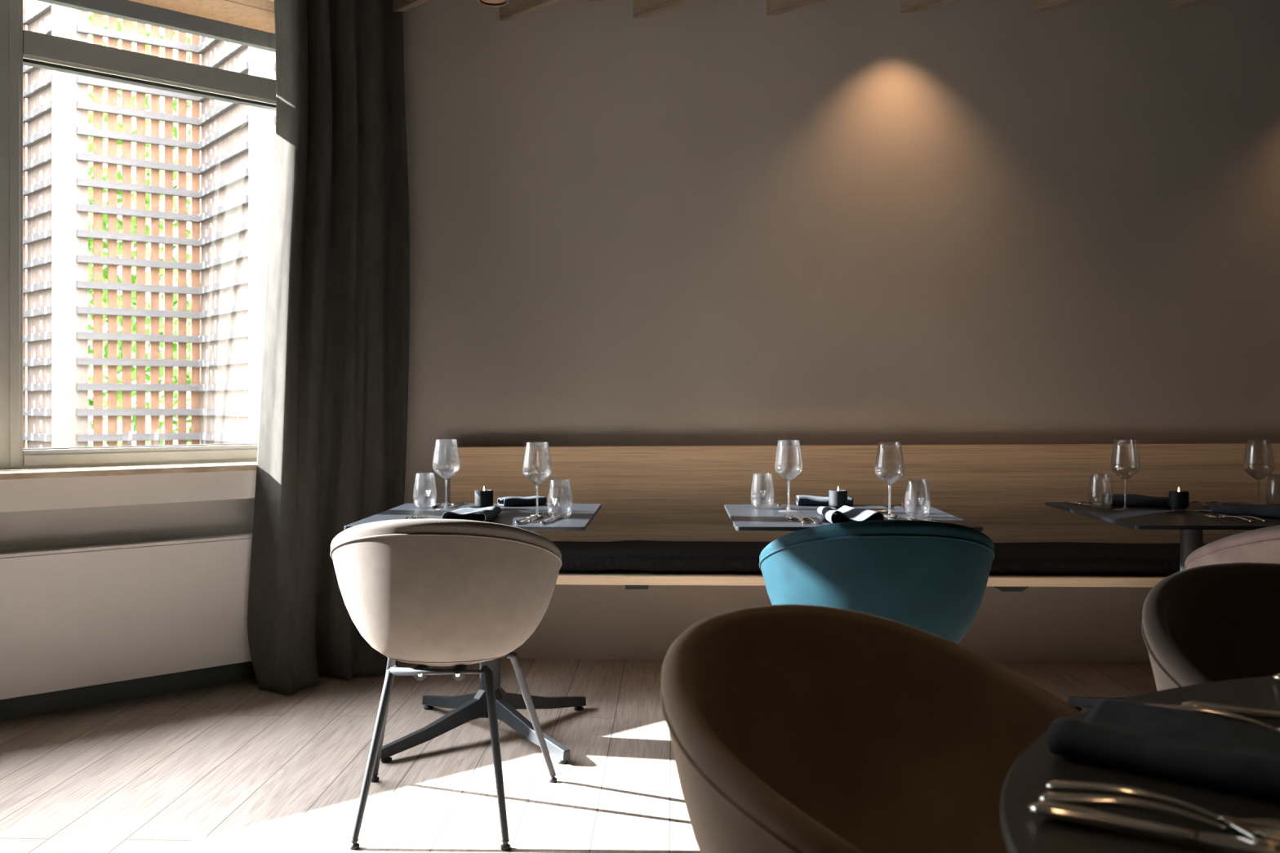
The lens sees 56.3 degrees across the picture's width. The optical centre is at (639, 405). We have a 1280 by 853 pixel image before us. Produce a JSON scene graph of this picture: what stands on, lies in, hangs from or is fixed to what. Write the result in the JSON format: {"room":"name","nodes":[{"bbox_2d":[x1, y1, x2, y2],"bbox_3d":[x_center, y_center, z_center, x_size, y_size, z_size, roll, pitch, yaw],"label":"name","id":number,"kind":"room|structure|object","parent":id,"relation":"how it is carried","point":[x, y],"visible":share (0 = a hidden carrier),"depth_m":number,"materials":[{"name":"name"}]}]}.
{"room":"restaurant dining room","nodes":[
{"label":"restaurant dining room","id":0,"kind":"room"},
{"bbox_2d":[0,497,254,552],"bbox_3d":[-4.318,0.772,2.345,8.100,0.825,0.300,0,0,-43],"label":"wall","id":1,"kind":"structure","parent":0,"point":[34,530],"depth_m":4.42,"materials":[{"name":"paint"}]},
{"bbox_2d":[0,533,252,700],"bbox_3d":[-2.448,0.745,3.824,3.250,0.493,0.120,0,0,-43],"label":"radiator","id":2,"kind":"object","parent":1,"relation":"attached to","point":[82,616],"visible":0.67,"depth_m":4.30,"materials":[{"name":"metal"}]},
{"bbox_2d":[0,533,252,558],"bbox_3d":[-2.444,0.515,3.820,3.250,0.019,0.078,0,0,-43],"label":"grille","id":3,"kind":"object","parent":2,"relation":"attached to","point":[241,540],"depth_m":4.35,"materials":[{"name":"metal"}]},
{"bbox_2d":[0,661,256,720],"bbox_3d":[-4.211,1.042,2.232,8.100,0.085,0.020,0,0,-43],"label":"trim","id":4,"kind":"structure","parent":1,"relation":"attached to","point":[33,704],"depth_m":4.40,"materials":[{"name":"paint"}]},
{"bbox_2d":[0,470,256,512],"bbox_3d":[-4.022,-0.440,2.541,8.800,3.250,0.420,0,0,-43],"label":"windowsill","id":5,"kind":"structure","parent":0,"point":[58,493],"depth_m":4.30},
{"bbox_2d":[0,462,257,479],"bbox_3d":[-2.437,0.239,3.848,3.301,0.022,0.200,0,0,-43],"label":"window sill","id":6,"kind":"structure","parent":5,"relation":"attached to","point":[218,467],"depth_m":4.30,"materials":[{"name":"stone"}]},
{"bbox_2d":[0,0,275,470],"bbox_3d":[-1.837,-0.753,4.596,1.161,1.963,0.078,0,0,-43],"label":"window","id":7,"kind":"structure","parent":5,"relation":"in","point":[19,47],"depth_m":4.26,"materials":[{"name":"paint"}]},
{"bbox_2d":[36,0,275,52],"bbox_3d":[-3.609,-1.714,3.197,11.500,0.302,0.315,0,0,-43],"label":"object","id":8,"kind":"object","parent":5,"relation":"attached to","point":[250,23],"depth_m":4.99,"materials":[{"name":"brown wood"}]},
{"bbox_2d":[0,658,1157,852],"bbox_3d":[-0.445,1.135,0.732,13.531,0.100,9.838,0,0,2],"label":"floor","id":9,"kind":"structure","parent":0,"point":[238,766],"depth_m":3.58,"materials":[{"name":"brown wood"}]},
{"bbox_2d":[329,518,562,850],"bbox_3d":[-0.511,0.680,3.182,0.606,0.809,0.575,0,0,1],"label":"shell chair","id":10,"kind":"object","parent":9,"relation":"on","point":[425,593],"visible":1,"depth_m":2.97,"materials":[{"name":"beige fabric"}]},
{"bbox_2d":[343,503,600,764],"bbox_3d":[-0.497,0.718,3.875,0.699,0.735,0.846,0,0,2],"label":"dining table","id":11,"kind":"object","parent":9,"relation":"on","point":[468,707],"visible":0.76,"depth_m":3.86,"materials":[{"name":"metal"}]},
{"bbox_2d":[404,513,418,519],"bbox_3d":[-0.700,0.342,3.653,0.025,0.012,0.205,0,0,-2],"label":"fork","id":12,"kind":"object","parent":11,"relation":"on","point":[411,516],"visible":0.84,"depth_m":3.68,"materials":[{"name":"metal"}]},
{"bbox_2d":[413,513,426,519],"bbox_3d":[-0.673,0.342,3.647,0.025,0.012,0.205,0,0,-2],"label":"fork","id":13,"kind":"object","parent":11,"relation":"on","point":[417,517],"visible":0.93,"depth_m":3.67,"materials":[{"name":"metal"}]},
{"bbox_2d":[413,472,436,508],"bbox_3d":[-0.732,0.290,4.074,0.080,0.119,0.080,0,0,-26],"label":"water tumbler","id":14,"kind":"object","parent":11,"relation":"on","point":[426,491],"visible":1,"depth_m":4.07,"materials":[{"name":"clear glass"}]},
{"bbox_2d":[429,502,448,507],"bbox_3d":[-0.691,0.343,4.144,0.039,0.012,0.185,0,0,6],"label":"spoon","id":15,"kind":"object","parent":11,"relation":"on","point":[439,504],"visible":1,"depth_m":4.10,"materials":[{"name":"metal"}]},
{"bbox_2d":[429,504,441,507],"bbox_3d":[-0.697,0.345,4.082,0.039,0.010,0.061,0,0,6],"label":"bowl","id":16,"kind":"object","parent":15,"relation":"on","point":[436,505],"depth_m":4.07,"materials":[{"name":"metal"}]},
{"bbox_2d":[432,439,460,510],"bbox_3d":[-0.653,0.232,4.032,0.092,0.235,0.092,0,0,2],"label":"wine glass","id":17,"kind":"object","parent":11,"relation":"on","point":[439,508],"visible":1,"depth_m":4.03,"materials":[{"name":"clear glass"}]},
{"bbox_2d":[432,439,460,479],"bbox_3d":[-0.653,0.183,4.032,0.092,0.135,0.092,0,0,2],"label":"bowl","id":18,"kind":"object","parent":17,"relation":"on","point":[455,439],"depth_m":4.03,"materials":[{"name":"clear glass"}]},
{"bbox_2d":[441,501,465,507],"bbox_3d":[-0.646,0.344,4.140,0.019,0.009,0.231,0,0,9],"label":"table knife","id":19,"kind":"object","parent":11,"relation":"on","point":[460,502],"visible":1,"depth_m":4.15,"materials":[{"name":"metal"}]},
{"bbox_2d":[441,506,501,521],"bbox_3d":[-0.503,0.328,3.656,0.134,0.040,0.340,0,0,3],"label":"cloth napkin","id":20,"kind":"object","parent":11,"relation":"on","point":[489,513],"visible":0.87,"depth_m":3.62,"materials":[{"name":"black fabric"}]},
{"bbox_2d":[475,489,493,507],"bbox_3d":[-0.527,0.319,4.046,0.062,0.062,0.062,0,0,2],"label":"candle holder","id":21,"kind":"object","parent":11,"relation":"on","point":[483,499],"visible":0.77,"depth_m":4.02,"materials":[{"name":"black metal"}]},
{"bbox_2d":[501,509,520,511],"bbox_3d":[-0.481,0.345,3.934,0.185,0.007,0.015,0,0,14],"label":"table knife","id":22,"kind":"object","parent":11,"relation":"on","point":[502,510],"visible":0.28,"depth_m":3.92,"materials":[{"name":"metal"}]},
{"bbox_2d":[497,495,546,506],"bbox_3d":[-0.414,0.333,4.183,0.157,0.030,0.079,0,0,-22],"label":"cloth napkin","id":23,"kind":"object","parent":11,"relation":"on","point":[537,500],"visible":1,"depth_m":4.16,"materials":[{"name":"black fabric"}]},
{"bbox_2d":[515,515,542,524],"bbox_3d":[-0.335,0.344,3.624,0.019,0.009,0.231,0,0,14],"label":"table knife","id":24,"kind":"object","parent":11,"relation":"on","point":[525,519],"visible":0.79,"depth_m":3.56,"materials":[{"name":"metal"}]},
{"bbox_2d":[528,513,543,522],"bbox_3d":[-0.323,0.343,3.658,0.043,0.014,0.205,0,0,2],"label":"spoon","id":25,"kind":"object","parent":11,"relation":"on","point":[533,515],"visible":0.94,"depth_m":3.70,"materials":[{"name":"metal"}]},
{"bbox_2d":[529,513,543,516],"bbox_3d":[-0.321,0.344,3.726,0.043,0.011,0.068,0,0,2],"label":"bowl","id":26,"kind":"object","parent":25,"relation":"on","point":[533,514],"depth_m":3.74,"materials":[{"name":"metal"}]},
{"bbox_2d":[522,441,551,518],"bbox_3d":[-0.321,0.232,3.737,0.092,0.235,0.092,0,0,-35],"label":"wine glass","id":27,"kind":"object","parent":11,"relation":"on","point":[528,517],"visible":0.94,"depth_m":3.73,"materials":[{"name":"clear glass"}]},
{"bbox_2d":[522,441,551,485],"bbox_3d":[-0.321,0.183,3.737,0.092,0.135,0.092,0,0,-35],"label":"bowl","id":28,"kind":"object","parent":27,"relation":"on","point":[528,442],"depth_m":3.73,"materials":[{"name":"clear glass"}]},
{"bbox_2d":[540,515,561,524],"bbox_3d":[-0.268,0.344,3.623,0.019,0.009,0.231,0,0,9],"label":"table knife","id":29,"kind":"object","parent":11,"relation":"on","point":[545,521],"visible":1,"depth_m":3.58,"materials":[{"name":"metal"}]},
{"bbox_2d":[546,479,573,518],"bbox_3d":[-0.248,0.290,3.719,0.080,0.119,0.080,0,0,22],"label":"water tumbler","id":30,"kind":"object","parent":11,"relation":"on","point":[553,499],"visible":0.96,"depth_m":3.71,"materials":[{"name":"clear glass"}]},
{"bbox_2d":[724,504,982,531],"bbox_3d":[0.642,0.718,3.852,0.709,0.735,0.828,0,0,2],"label":"dining table","id":31,"kind":"object","parent":9,"relation":"on","point":[743,517],"visible":0.12,"depth_m":3.83,"materials":[{"name":"laminate"}]},
{"bbox_2d":[750,472,773,509],"bbox_3d":[0.414,0.290,4.053,0.080,0.119,0.080,0,0,2],"label":"water tumbler","id":32,"kind":"object","parent":31,"relation":"on","point":[761,491],"visible":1,"depth_m":4.04,"materials":[{"name":"clear glass"}]},
{"bbox_2d":[769,502,789,508],"bbox_3d":[0.480,0.344,4.109,0.019,0.009,0.231,0,0,-8],"label":"table knife","id":33,"kind":"object","parent":31,"relation":"on","point":[774,504],"visible":0.99,"depth_m":4.11,"materials":[{"name":"metal"}]},
{"bbox_2d":[774,440,802,511],"bbox_3d":[0.490,0.232,3.949,0.092,0.235,0.092,0,0,18],"label":"wine glass","id":34,"kind":"object","parent":31,"relation":"on","point":[780,440],"visible":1,"depth_m":3.94,"materials":[{"name":"clear glass"}]},
{"bbox_2d":[774,440,802,480],"bbox_3d":[0.490,0.183,3.949,0.092,0.135,0.092,0,0,18],"label":"bowl","id":35,"kind":"object","parent":34,"relation":"on","point":[780,440],"depth_m":3.94,"materials":[{"name":"clear glass"}]},
{"bbox_2d":[784,514,805,523],"bbox_3d":[0.472,0.342,3.620,0.025,0.012,0.205,0,0,-6],"label":"fork","id":36,"kind":"object","parent":31,"relation":"on","point":[800,519],"visible":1,"depth_m":3.58,"materials":[{"name":"metal"}]},
{"bbox_2d":[796,514,817,524],"bbox_3d":[0.507,0.342,3.614,0.025,0.012,0.205,0,0,-6],"label":"fork","id":37,"kind":"object","parent":31,"relation":"on","point":[813,520],"visible":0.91,"depth_m":3.57,"materials":[{"name":"metal"}]},
{"bbox_2d":[795,495,853,506],"bbox_3d":[0.643,0.332,4.176,0.196,0.033,0.072,0,0,6],"label":"cloth napkin","id":38,"kind":"object","parent":31,"relation":"on","point":[800,500],"visible":0.65,"depth_m":4.16,"materials":[{"name":"black fabric"}]},
{"bbox_2d":[828,489,847,509],"bbox_3d":[0.669,0.319,4.043,0.062,0.062,0.062,0,0,2],"label":"candle holder","id":39,"kind":"object","parent":31,"relation":"on","point":[837,499],"visible":0.82,"depth_m":4.02,"materials":[{"name":"black metal"}]},
{"bbox_2d":[817,505,884,523],"bbox_3d":[0.628,0.326,3.639,0.162,0.044,0.369,0,0,-1],"label":"cloth napkin","id":40,"kind":"object","parent":31,"relation":"on","point":[845,513],"visible":0.89,"depth_m":3.56,"materials":[{"name":"black fabric"}]},
{"bbox_2d":[872,510,888,512],"bbox_3d":[0.717,0.345,3.896,0.185,0.007,0.015,0,0,8],"label":"table knife","id":41,"kind":"object","parent":31,"relation":"on","point":[879,511],"visible":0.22,"depth_m":3.88,"materials":[{"name":"metal"}]},
{"bbox_2d":[883,502,890,507],"bbox_3d":[0.846,0.342,4.112,0.025,0.012,0.205,0,0,10],"label":"fork","id":42,"kind":"object","parent":31,"relation":"on","point":[884,503],"visible":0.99,"depth_m":4.08,"materials":[{"name":"metal"}]},
{"bbox_2d":[874,441,904,517],"bbox_3d":[0.783,0.232,3.757,0.092,0.235,0.092,0,0,-19],"label":"wine glass","id":43,"kind":"object","parent":31,"relation":"on","point":[878,442],"visible":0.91,"depth_m":3.75,"materials":[{"name":"clear glass"}]},
{"bbox_2d":[874,441,904,484],"bbox_3d":[0.783,0.183,3.757,0.092,0.135,0.092,0,0,-19],"label":"bowl","id":44,"kind":"object","parent":43,"relation":"on","point":[878,442],"depth_m":3.75,"materials":[{"name":"clear glass"}]},
{"bbox_2d":[885,513,911,519],"bbox_3d":[0.793,0.343,3.641,0.043,0.014,0.205,0,0,-6],"label":"spoon","id":45,"kind":"object","parent":31,"relation":"on","point":[890,515],"visible":0.91,"depth_m":3.69,"materials":[{"name":"metal"}]},
{"bbox_2d":[885,513,900,518],"bbox_3d":[0.785,0.344,3.709,0.043,0.011,0.068,0,0,-6],"label":"bowl","id":46,"kind":"object","parent":45,"relation":"on","point":[891,515],"depth_m":3.71,"materials":[{"name":"metal"}]},
{"bbox_2d":[899,502,907,507],"bbox_3d":[0.901,0.342,4.107,0.025,0.012,0.205,0,0,10],"label":"fork","id":47,"kind":"object","parent":31,"relation":"on","point":[900,503],"visible":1,"depth_m":4.08,"materials":[{"name":"metal"}]},
{"bbox_2d":[904,478,930,518],"bbox_3d":[0.867,0.290,3.738,0.080,0.119,0.080,0,0,-2],"label":"water tumbler","id":48,"kind":"object","parent":31,"relation":"on","point":[918,499],"visible":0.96,"depth_m":3.73,"materials":[{"name":"clear glass"}]},
{"bbox_2d":[906,515,936,521],"bbox_3d":[0.848,0.344,3.590,0.019,0.009,0.231,0,0,-12],"label":"table knife","id":49,"kind":"object","parent":31,"relation":"on","point":[913,517],"visible":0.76,"depth_m":3.62,"materials":[{"name":"metal"}]},
{"bbox_2d":[660,604,1081,852],"bbox_3d":[0.324,0.680,1.428,0.606,0.809,0.575,0,0,-41],"label":"shell chair","id":50,"kind":"object","parent":9,"relation":"on","point":[793,728],"visible":0.85,"depth_m":1.62,"materials":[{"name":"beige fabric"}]},
{"bbox_2d":[759,520,995,644],"bbox_3d":[0.618,0.680,3.150,0.606,0.809,0.575,0,0,1],"label":"shell chair","id":51,"kind":"object","parent":9,"relation":"on","point":[930,576],"visible":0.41,"depth_m":2.91,"materials":[{"name":"teal fabric"}]},
{"bbox_2d":[1000,675,1279,852],"bbox_3d":[1.028,0.718,0.841,1.485,0.735,1.485,0,0,2],"label":"round table","id":52,"kind":"object","parent":9,"relation":"on","point":[1023,831],"visible":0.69,"depth_m":1.06,"materials":[{"name":"laminate"}]},
{"bbox_2d":[1026,800,1279,852],"bbox_3d":[0.442,0.342,0.949,0.266,0.012,0.029,0,0,34],"label":"table knife","id":53,"kind":"object","parent":52,"relation":"on","point":[1045,809],"visible":1,"depth_m":0.97,"materials":[{"name":"metal"}]},
{"bbox_2d":[1036,792,1279,847],"bbox_3d":[0.444,0.341,0.990,0.226,0.017,0.062,0,0,33],"label":"spoon","id":54,"kind":"object","parent":52,"relation":"on","point":[1244,826],"visible":0.98,"depth_m":0.99,"materials":[{"name":"metal"}]},
{"bbox_2d":[1227,818,1279,847],"bbox_3d":[0.510,0.343,0.948,0.063,0.014,0.063,0,0,-12],"label":"bowl","id":55,"kind":"object","parent":54,"relation":"on","point":[1244,826],"depth_m":0.97,"materials":[{"name":"metal"}]},
{"bbox_2d":[1043,780,1279,839],"bbox_3d":[0.456,0.340,1.016,0.226,0.016,0.036,0,0,39],"label":"fork","id":56,"kind":"object","parent":52,"relation":"on","point":[1053,785],"visible":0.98,"depth_m":1.03,"materials":[{"name":"metal"}]},
{"bbox_2d":[1047,698,1279,800],"bbox_3d":[0.588,0.330,1.115,0.369,0.037,0.160,0,0,44],"label":"cloth napkin","id":57,"kind":"object","parent":52,"relation":"on","point":[1189,747],"visible":1,"depth_m":1.15,"materials":[{"name":"black fabric"}]},
{"bbox_2d":[1143,703,1279,732],"bbox_3d":[0.649,0.340,1.287,0.226,0.016,0.036,0,0,44],"label":"fork","id":58,"kind":"object","parent":52,"relation":"on","point":[1201,710],"visible":0.77,"depth_m":1.30,"materials":[{"name":"metal"}]},
{"bbox_2d":[1181,701,1279,720],"bbox_3d":[0.730,0.343,1.306,0.254,0.012,0.028,0,0,29],"label":"table knife","id":59,"kind":"object","parent":52,"relation":"on","point":[1252,713],"visible":0.75,"depth_m":1.33,"materials":[{"name":"metal"}]},
{"bbox_2d":[1272,673,1279,681],"bbox_3d":[0.915,0.343,1.458,0.254,0.012,0.028,0,0,24],"label":"table knife","id":60,"kind":"object","parent":52,"relation":"on","point":[1276,677],"visible":1,"depth_m":1.50,"materials":[{"name":"metal"}]},
{"bbox_2d":[1045,502,1279,711],"bbox_3d":[1.810,0.718,3.903,0.710,0.735,0.856,0,0,2],"label":"dining table","id":61,"kind":"object","parent":9,"relation":"on","point":[1191,525],"visible":0.26,"depth_m":3.86,"materials":[{"name":"laminate"}]},
{"bbox_2d":[1063,500,1100,506],"bbox_3d":[1.541,0.344,4.176,0.019,0.009,0.231,0,0,-10],"label":"table knife","id":62,"kind":"object","parent":61,"relation":"on","point":[1064,501],"visible":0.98,"depth_m":4.20,"materials":[{"name":"metal"}]},
{"bbox_2d":[1077,500,1107,506],"bbox_3d":[1.578,0.343,4.186,0.043,0.014,0.205,0,0,-4],"label":"spoon","id":63,"kind":"object","parent":61,"relation":"on","point":[1079,501],"visible":0.86,"depth_m":4.15,"materials":[{"name":"metal"}]},
{"bbox_2d":[1093,502,1107,506],"bbox_3d":[1.583,0.344,4.117,0.043,0.011,0.068,0,0,-4],"label":"bowl","id":64,"kind":"object","parent":63,"relation":"on","point":[1095,504],"depth_m":4.10,"materials":[{"name":"glass"}]},
{"bbox_2d":[1088,472,1113,509],"bbox_3d":[1.559,0.290,4.053,0.080,0.119,0.080,0,0,2],"label":"water tumbler","id":65,"kind":"object","parent":61,"relation":"on","point":[1102,491],"visible":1,"depth_m":4.04,"materials":[{"name":"clear glass"}]},
{"bbox_2d":[1110,439,1140,510],"bbox_3d":[1.626,0.232,4.010,0.092,0.235,0.092,0,0,34],"label":"wine glass","id":66,"kind":"object","parent":61,"relation":"on","point":[1114,439],"visible":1,"depth_m":4.01,"materials":[{"name":"clear glass"}]},
{"bbox_2d":[1110,439,1140,479],"bbox_3d":[1.626,0.183,4.010,0.092,0.135,0.092,0,0,34],"label":"bowl","id":67,"kind":"object","parent":66,"relation":"on","point":[1114,439],"depth_m":4.01,"materials":[{"name":"clear glass"}]},
{"bbox_2d":[1102,493,1171,507],"bbox_3d":[1.729,0.328,4.138,0.245,0.040,0.085,0,0,24],"label":"cloth napkin","id":68,"kind":"object","parent":61,"relation":"on","point":[1118,500],"visible":0.87,"depth_m":4.12,"materials":[{"name":"black fabric"}]},
{"bbox_2d":[1168,490,1188,510],"bbox_3d":[1.800,0.319,4.001,0.062,0.062,0.062,0,0,2],"label":"candle holder","id":69,"kind":"object","parent":61,"relation":"on","point":[1178,500],"visible":0.89,"depth_m":3.98,"materials":[{"name":"black metal"}]},
{"bbox_2d":[1166,509,1211,512],"bbox_3d":[1.786,0.344,3.890,0.154,0.010,0.032,0,0,-4],"label":"spoon","id":70,"kind":"object","parent":61,"relation":"on","point":[1201,511],"visible":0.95,"depth_m":3.88,"materials":[{"name":"metal"}]},
{"bbox_2d":[1196,510,1211,512],"bbox_3d":[1.837,0.345,3.894,0.051,0.008,0.032,0,0,-4],"label":"bowl","id":71,"kind":"object","parent":70,"relation":"on","point":[1202,511],"depth_m":3.89,"materials":[{"name":"metal"}]},
{"bbox_2d":[1191,500,1212,506],"bbox_3d":[1.964,0.342,4.185,0.025,0.012,0.205,0,0,10],"label":"fork","id":72,"kind":"object","parent":61,"relation":"on","point":[1193,501],"visible":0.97,"depth_m":4.18,"materials":[{"name":"metal"}]},
{"bbox_2d":[1209,500,1222,503],"bbox_3d":[2.023,0.342,4.174,0.025,0.012,0.205,0,0,10],"label":"fork","id":73,"kind":"object","parent":61,"relation":"on","point":[1214,501],"visible":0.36,"depth_m":4.22,"materials":[{"name":"metal"}]},
{"bbox_2d":[1204,513,1254,522],"bbox_3d":[1.796,0.342,3.650,0.025,0.012,0.205,0,0,-13],"label":"fork","id":74,"kind":"object","parent":61,"relation":"on","point":[1211,515],"visible":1,"depth_m":3.63,"materials":[{"name":"metal"}]},
{"bbox_2d":[1216,513,1267,522],"bbox_3d":[1.841,0.342,3.659,0.025,0.012,0.205,0,0,-13],"label":"fork","id":75,"kind":"object","parent":61,"relation":"on","point":[1221,515],"visible":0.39,"depth_m":3.62,"materials":[{"name":"metal"}]},
{"bbox_2d":[1210,502,1279,517],"bbox_3d":[1.952,0.328,3.773,0.099,0.040,0.278,0,0,-36],"label":"cloth napkin","id":76,"kind":"object","parent":61,"relation":"on","point":[1273,510],"visible":0.98,"depth_m":3.76,"materials":[{"name":"black fabric"}]},
{"bbox_2d":[1243,439,1274,482],"bbox_3d":[2.062,0.232,3.990,0.092,0.235,0.092,0,0,-3],"label":"wine glass","id":77,"kind":"object","parent":61,"relation":"on","point":[1249,439],"visible":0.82,"depth_m":4.00,"materials":[{"name":"clear glass"}]},
{"bbox_2d":[1142,562,1279,691],"bbox_3d":[1.095,0.680,1.833,0.606,0.809,0.575,0,0,-8],"label":"shell chair","id":78,"kind":"object","parent":9,"relation":"on","point":[1205,624],"visible":0.38,"depth_m":2.05,"materials":[{"name":"fabric"}]},
{"bbox_2d":[1184,524,1279,569],"bbox_3d":[1.774,0.680,3.163,0.606,0.809,0.575,0,0,4],"label":"shell chair","id":79,"kind":"object","parent":9,"relation":"on","point":[1261,544],"visible":0.2,"depth_m":3.02,"materials":[{"name":"fabric"}]},
{"bbox_2d":[402,0,1279,662],"bbox_3d":[2.496,-0.440,5.190,7.900,3.250,0.300,0,0,2],"label":"wall","id":80,"kind":"structure","parent":0,"point":[696,222],"depth_m":5.09,"materials":[{"name":"paint"}]},
{"bbox_2d":[450,443,1279,591],"bbox_3d":[1.967,0.419,4.694,5.530,0.538,0.714,0,0,2],"label":"bench","id":81,"kind":"object","parent":80,"relation":"attached to","point":[656,493],"visible":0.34,"depth_m":4.94,"materials":[{"name":"brown wood"}]},
{"bbox_2d":[551,540,770,572],"bbox_3d":[0.071,0.588,4.415,0.882,0.073,0.907,0,0,2],"label":"seat cushion","id":82,"kind":"object","parent":81,"relation":"on","point":[632,555],"depth_m":4.45,"materials":[{"name":"grey fabric"}]},
{"bbox_2d":[989,542,1180,573],"bbox_3d":[1.649,0.588,4.366,0.969,0.073,0.898,0,0,2],"label":"seat cushion","id":83,"kind":"object","parent":81,"relation":"on","point":[1073,557],"depth_m":4.40,"materials":[{"name":"grey fabric"}]},
{"bbox_3d":[-0.445,-1.990,0.732,13.531,0.150,9.838,0,0,2],"label":"ceiling","id":84,"kind":"structure","parent":0,"visible":0},
{"bbox_2d":[247,0,409,695],"bbox_3d":[-1.181,-0.399,4.800,0.267,2.964,0.728,0,0,37],"label":"curtain","id":85,"kind":"object","parent":84,"relation":"hanging from","point":[331,452],"visible":0.89,"depth_m":4.75,"materials":[{"name":"fabric"}]},
{"bbox_2d":[392,0,429,12],"bbox_3d":[1.434,-1.779,2.415,0.042,0.272,7.533,0,0,-43],"label":"ceiling slat","id":86,"kind":"object","parent":84,"relation":"attached to","point":[402,6],"visible":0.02,"depth_m":4.94,"materials":[{"name":"brown wood"}]},
{"bbox_2d":[476,0,509,7],"bbox_3d":[-0.599,-1.778,4.879,0.132,0.270,0.132,0,0,2],"label":"ceiling lamp","id":87,"kind":"object","parent":84,"relation":"attached to","point":[494,3],"visible":1,"depth_m":4.92,"materials":[{"name":"brown metal"}]},
{"bbox_2d":[481,0,505,3],"bbox_3d":[-0.599,-1.657,4.879,0.104,0.004,0.104,0,0,2],"label":"diffuser","id":88,"kind":"object","parent":87,"relation":"attached to","point":[482,1],"depth_m":4.91,"materials":[{"name":"brown wood"}]},
{"bbox_2d":[499,0,561,20],"bbox_3d":[2.000,-1.782,2.399,0.042,0.267,7.533,0,0,-43],"label":"ceiling slat","id":89,"kind":"object","parent":84,"relation":"attached to","point":[514,9],"visible":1,"depth_m":5.03,"materials":[{"name":"brown wood"}]},
{"bbox_2d":[632,0,694,17],"bbox_3d":[2.570,-1.784,2.384,0.034,0.262,7.532,0,0,-43],"label":"ceiling slat","id":90,"kind":"object","parent":84,"relation":"attached to","point":[641,8],"visible":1,"depth_m":5.03,"materials":[{"name":"brown wood"}]},
{"bbox_2d":[766,0,825,15],"bbox_3d":[3.138,-1.787,2.368,0.034,0.256,7.532,0,0,-43],"label":"ceiling slat","id":91,"kind":"object","parent":84,"relation":"attached to","point":[774,7],"visible":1,"depth_m":5.03,"materials":[{"name":"brown wood"}]},
{"bbox_2d":[900,0,955,13],"bbox_3d":[3.704,-1.790,2.352,0.034,0.251,7.532,0,0,-43],"label":"ceiling slat","id":92,"kind":"object","parent":84,"relation":"attached to","point":[906,6],"visible":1,"depth_m":5.02,"materials":[{"name":"brown wood"}]},
{"bbox_2d":[1034,0,1083,10],"bbox_3d":[4.266,-1.792,2.336,0.034,0.245,7.533,0,0,-43],"label":"ceiling slat","id":93,"kind":"object","parent":84,"relation":"attached to","point":[1039,5],"visible":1,"depth_m":5.01,"materials":[{"name":"brown wood"}]},
{"bbox_2d":[1168,0,1211,7],"bbox_3d":[4.830,-1.795,2.320,0.034,0.240,7.532,0,0,-43],"label":"ceiling slat","id":94,"kind":"object","parent":84,"relation":"attached to","point":[1172,3],"visible":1,"depth_m":5.01,"materials":[{"name":"brown wood"}]},
{"label":"outside","id":95,"kind":"structure","parent":0,"visible":0},
{"bbox_3d":[-8.620,2.185,13.746,26.000,0.200,21.000,0,0,2],"label":"ground","id":96,"kind":"structure","parent":95,"visible":0},
{"bbox_2d":[25,0,28,470],"bbox_3d":[-5.016,-0.615,9.850,0.060,5.400,0.050,0,0,-43],"label":"post","id":97,"kind":"object","parent":96,"relation":"on","point":[27,2],"visible":0.29,"depth_m":9.82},
{"bbox_2d":[0,0,30,471],"bbox_3d":[-5.372,-0.665,9.468,1.000,5.300,0.068,0,0,-43],"label":"lattice screen","id":98,"kind":"object","parent":97,"relation":"attached to","point":[24,1],"visible":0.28,"depth_m":9.79,"materials":[{"name":"white wood"}]},
{"bbox_2d":[51,4,79,468],"bbox_3d":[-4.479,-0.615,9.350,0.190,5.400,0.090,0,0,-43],"label":"post","id":99,"kind":"object","parent":96,"relation":"on","point":[65,91],"visible":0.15,"depth_m":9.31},
{"bbox_2d":[22,0,51,469],"bbox_3d":[-4.792,-0.665,9.572,0.067,5.300,0.669,0,0,-44],"label":"lattice screen","id":100,"kind":"object","parent":99,"relation":"attached to","point":[38,313],"visible":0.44,"depth_m":9.57,"materials":[{"name":"white wood"}]},
{"bbox_2d":[76,9,204,467],"bbox_3d":[-4.015,-0.665,9.646,0.971,5.300,0.067,0,0,-37],"label":"lattice screen","id":101,"kind":"object","parent":99,"relation":"attached to","point":[113,110],"visible":0.46,"depth_m":9.63,"materials":[{"name":"white wood"}]},
{"bbox_2d":[0,0,191,471],"bbox_3d":[-4.668,-1.214,12.726,10.229,6.807,2.056,0,0,-18],"label":"foliage","id":102,"kind":"object","parent":96,"relation":"on","point":[90,14],"visible":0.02,"depth_m":12.46,"materials":[{"name":"green plant"}]},
{"bbox_2d":[200,35,202,444],"bbox_3d":[-3.635,-0.615,9.980,0.060,5.400,0.050,0,0,-43],"label":"post","id":103,"kind":"object","parent":96,"relation":"on","point":[201,37],"visible":0.05,"depth_m":9.95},
{"bbox_2d":[248,46,275,443],"bbox_3d":[-2.828,-0.615,8.985,0.190,5.400,0.090,0,0,-43],"label":"post","id":104,"kind":"object","parent":96,"relation":"on","point":[262,126],"visible":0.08,"depth_m":8.92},
{"bbox_2d":[196,36,248,463],"bbox_3d":[-3.281,-0.665,9.453,0.067,5.300,1.222,0,0,-37],"label":"lattice screen","id":105,"kind":"object","parent":104,"relation":"attached to","point":[224,168],"visible":0.51,"depth_m":9.40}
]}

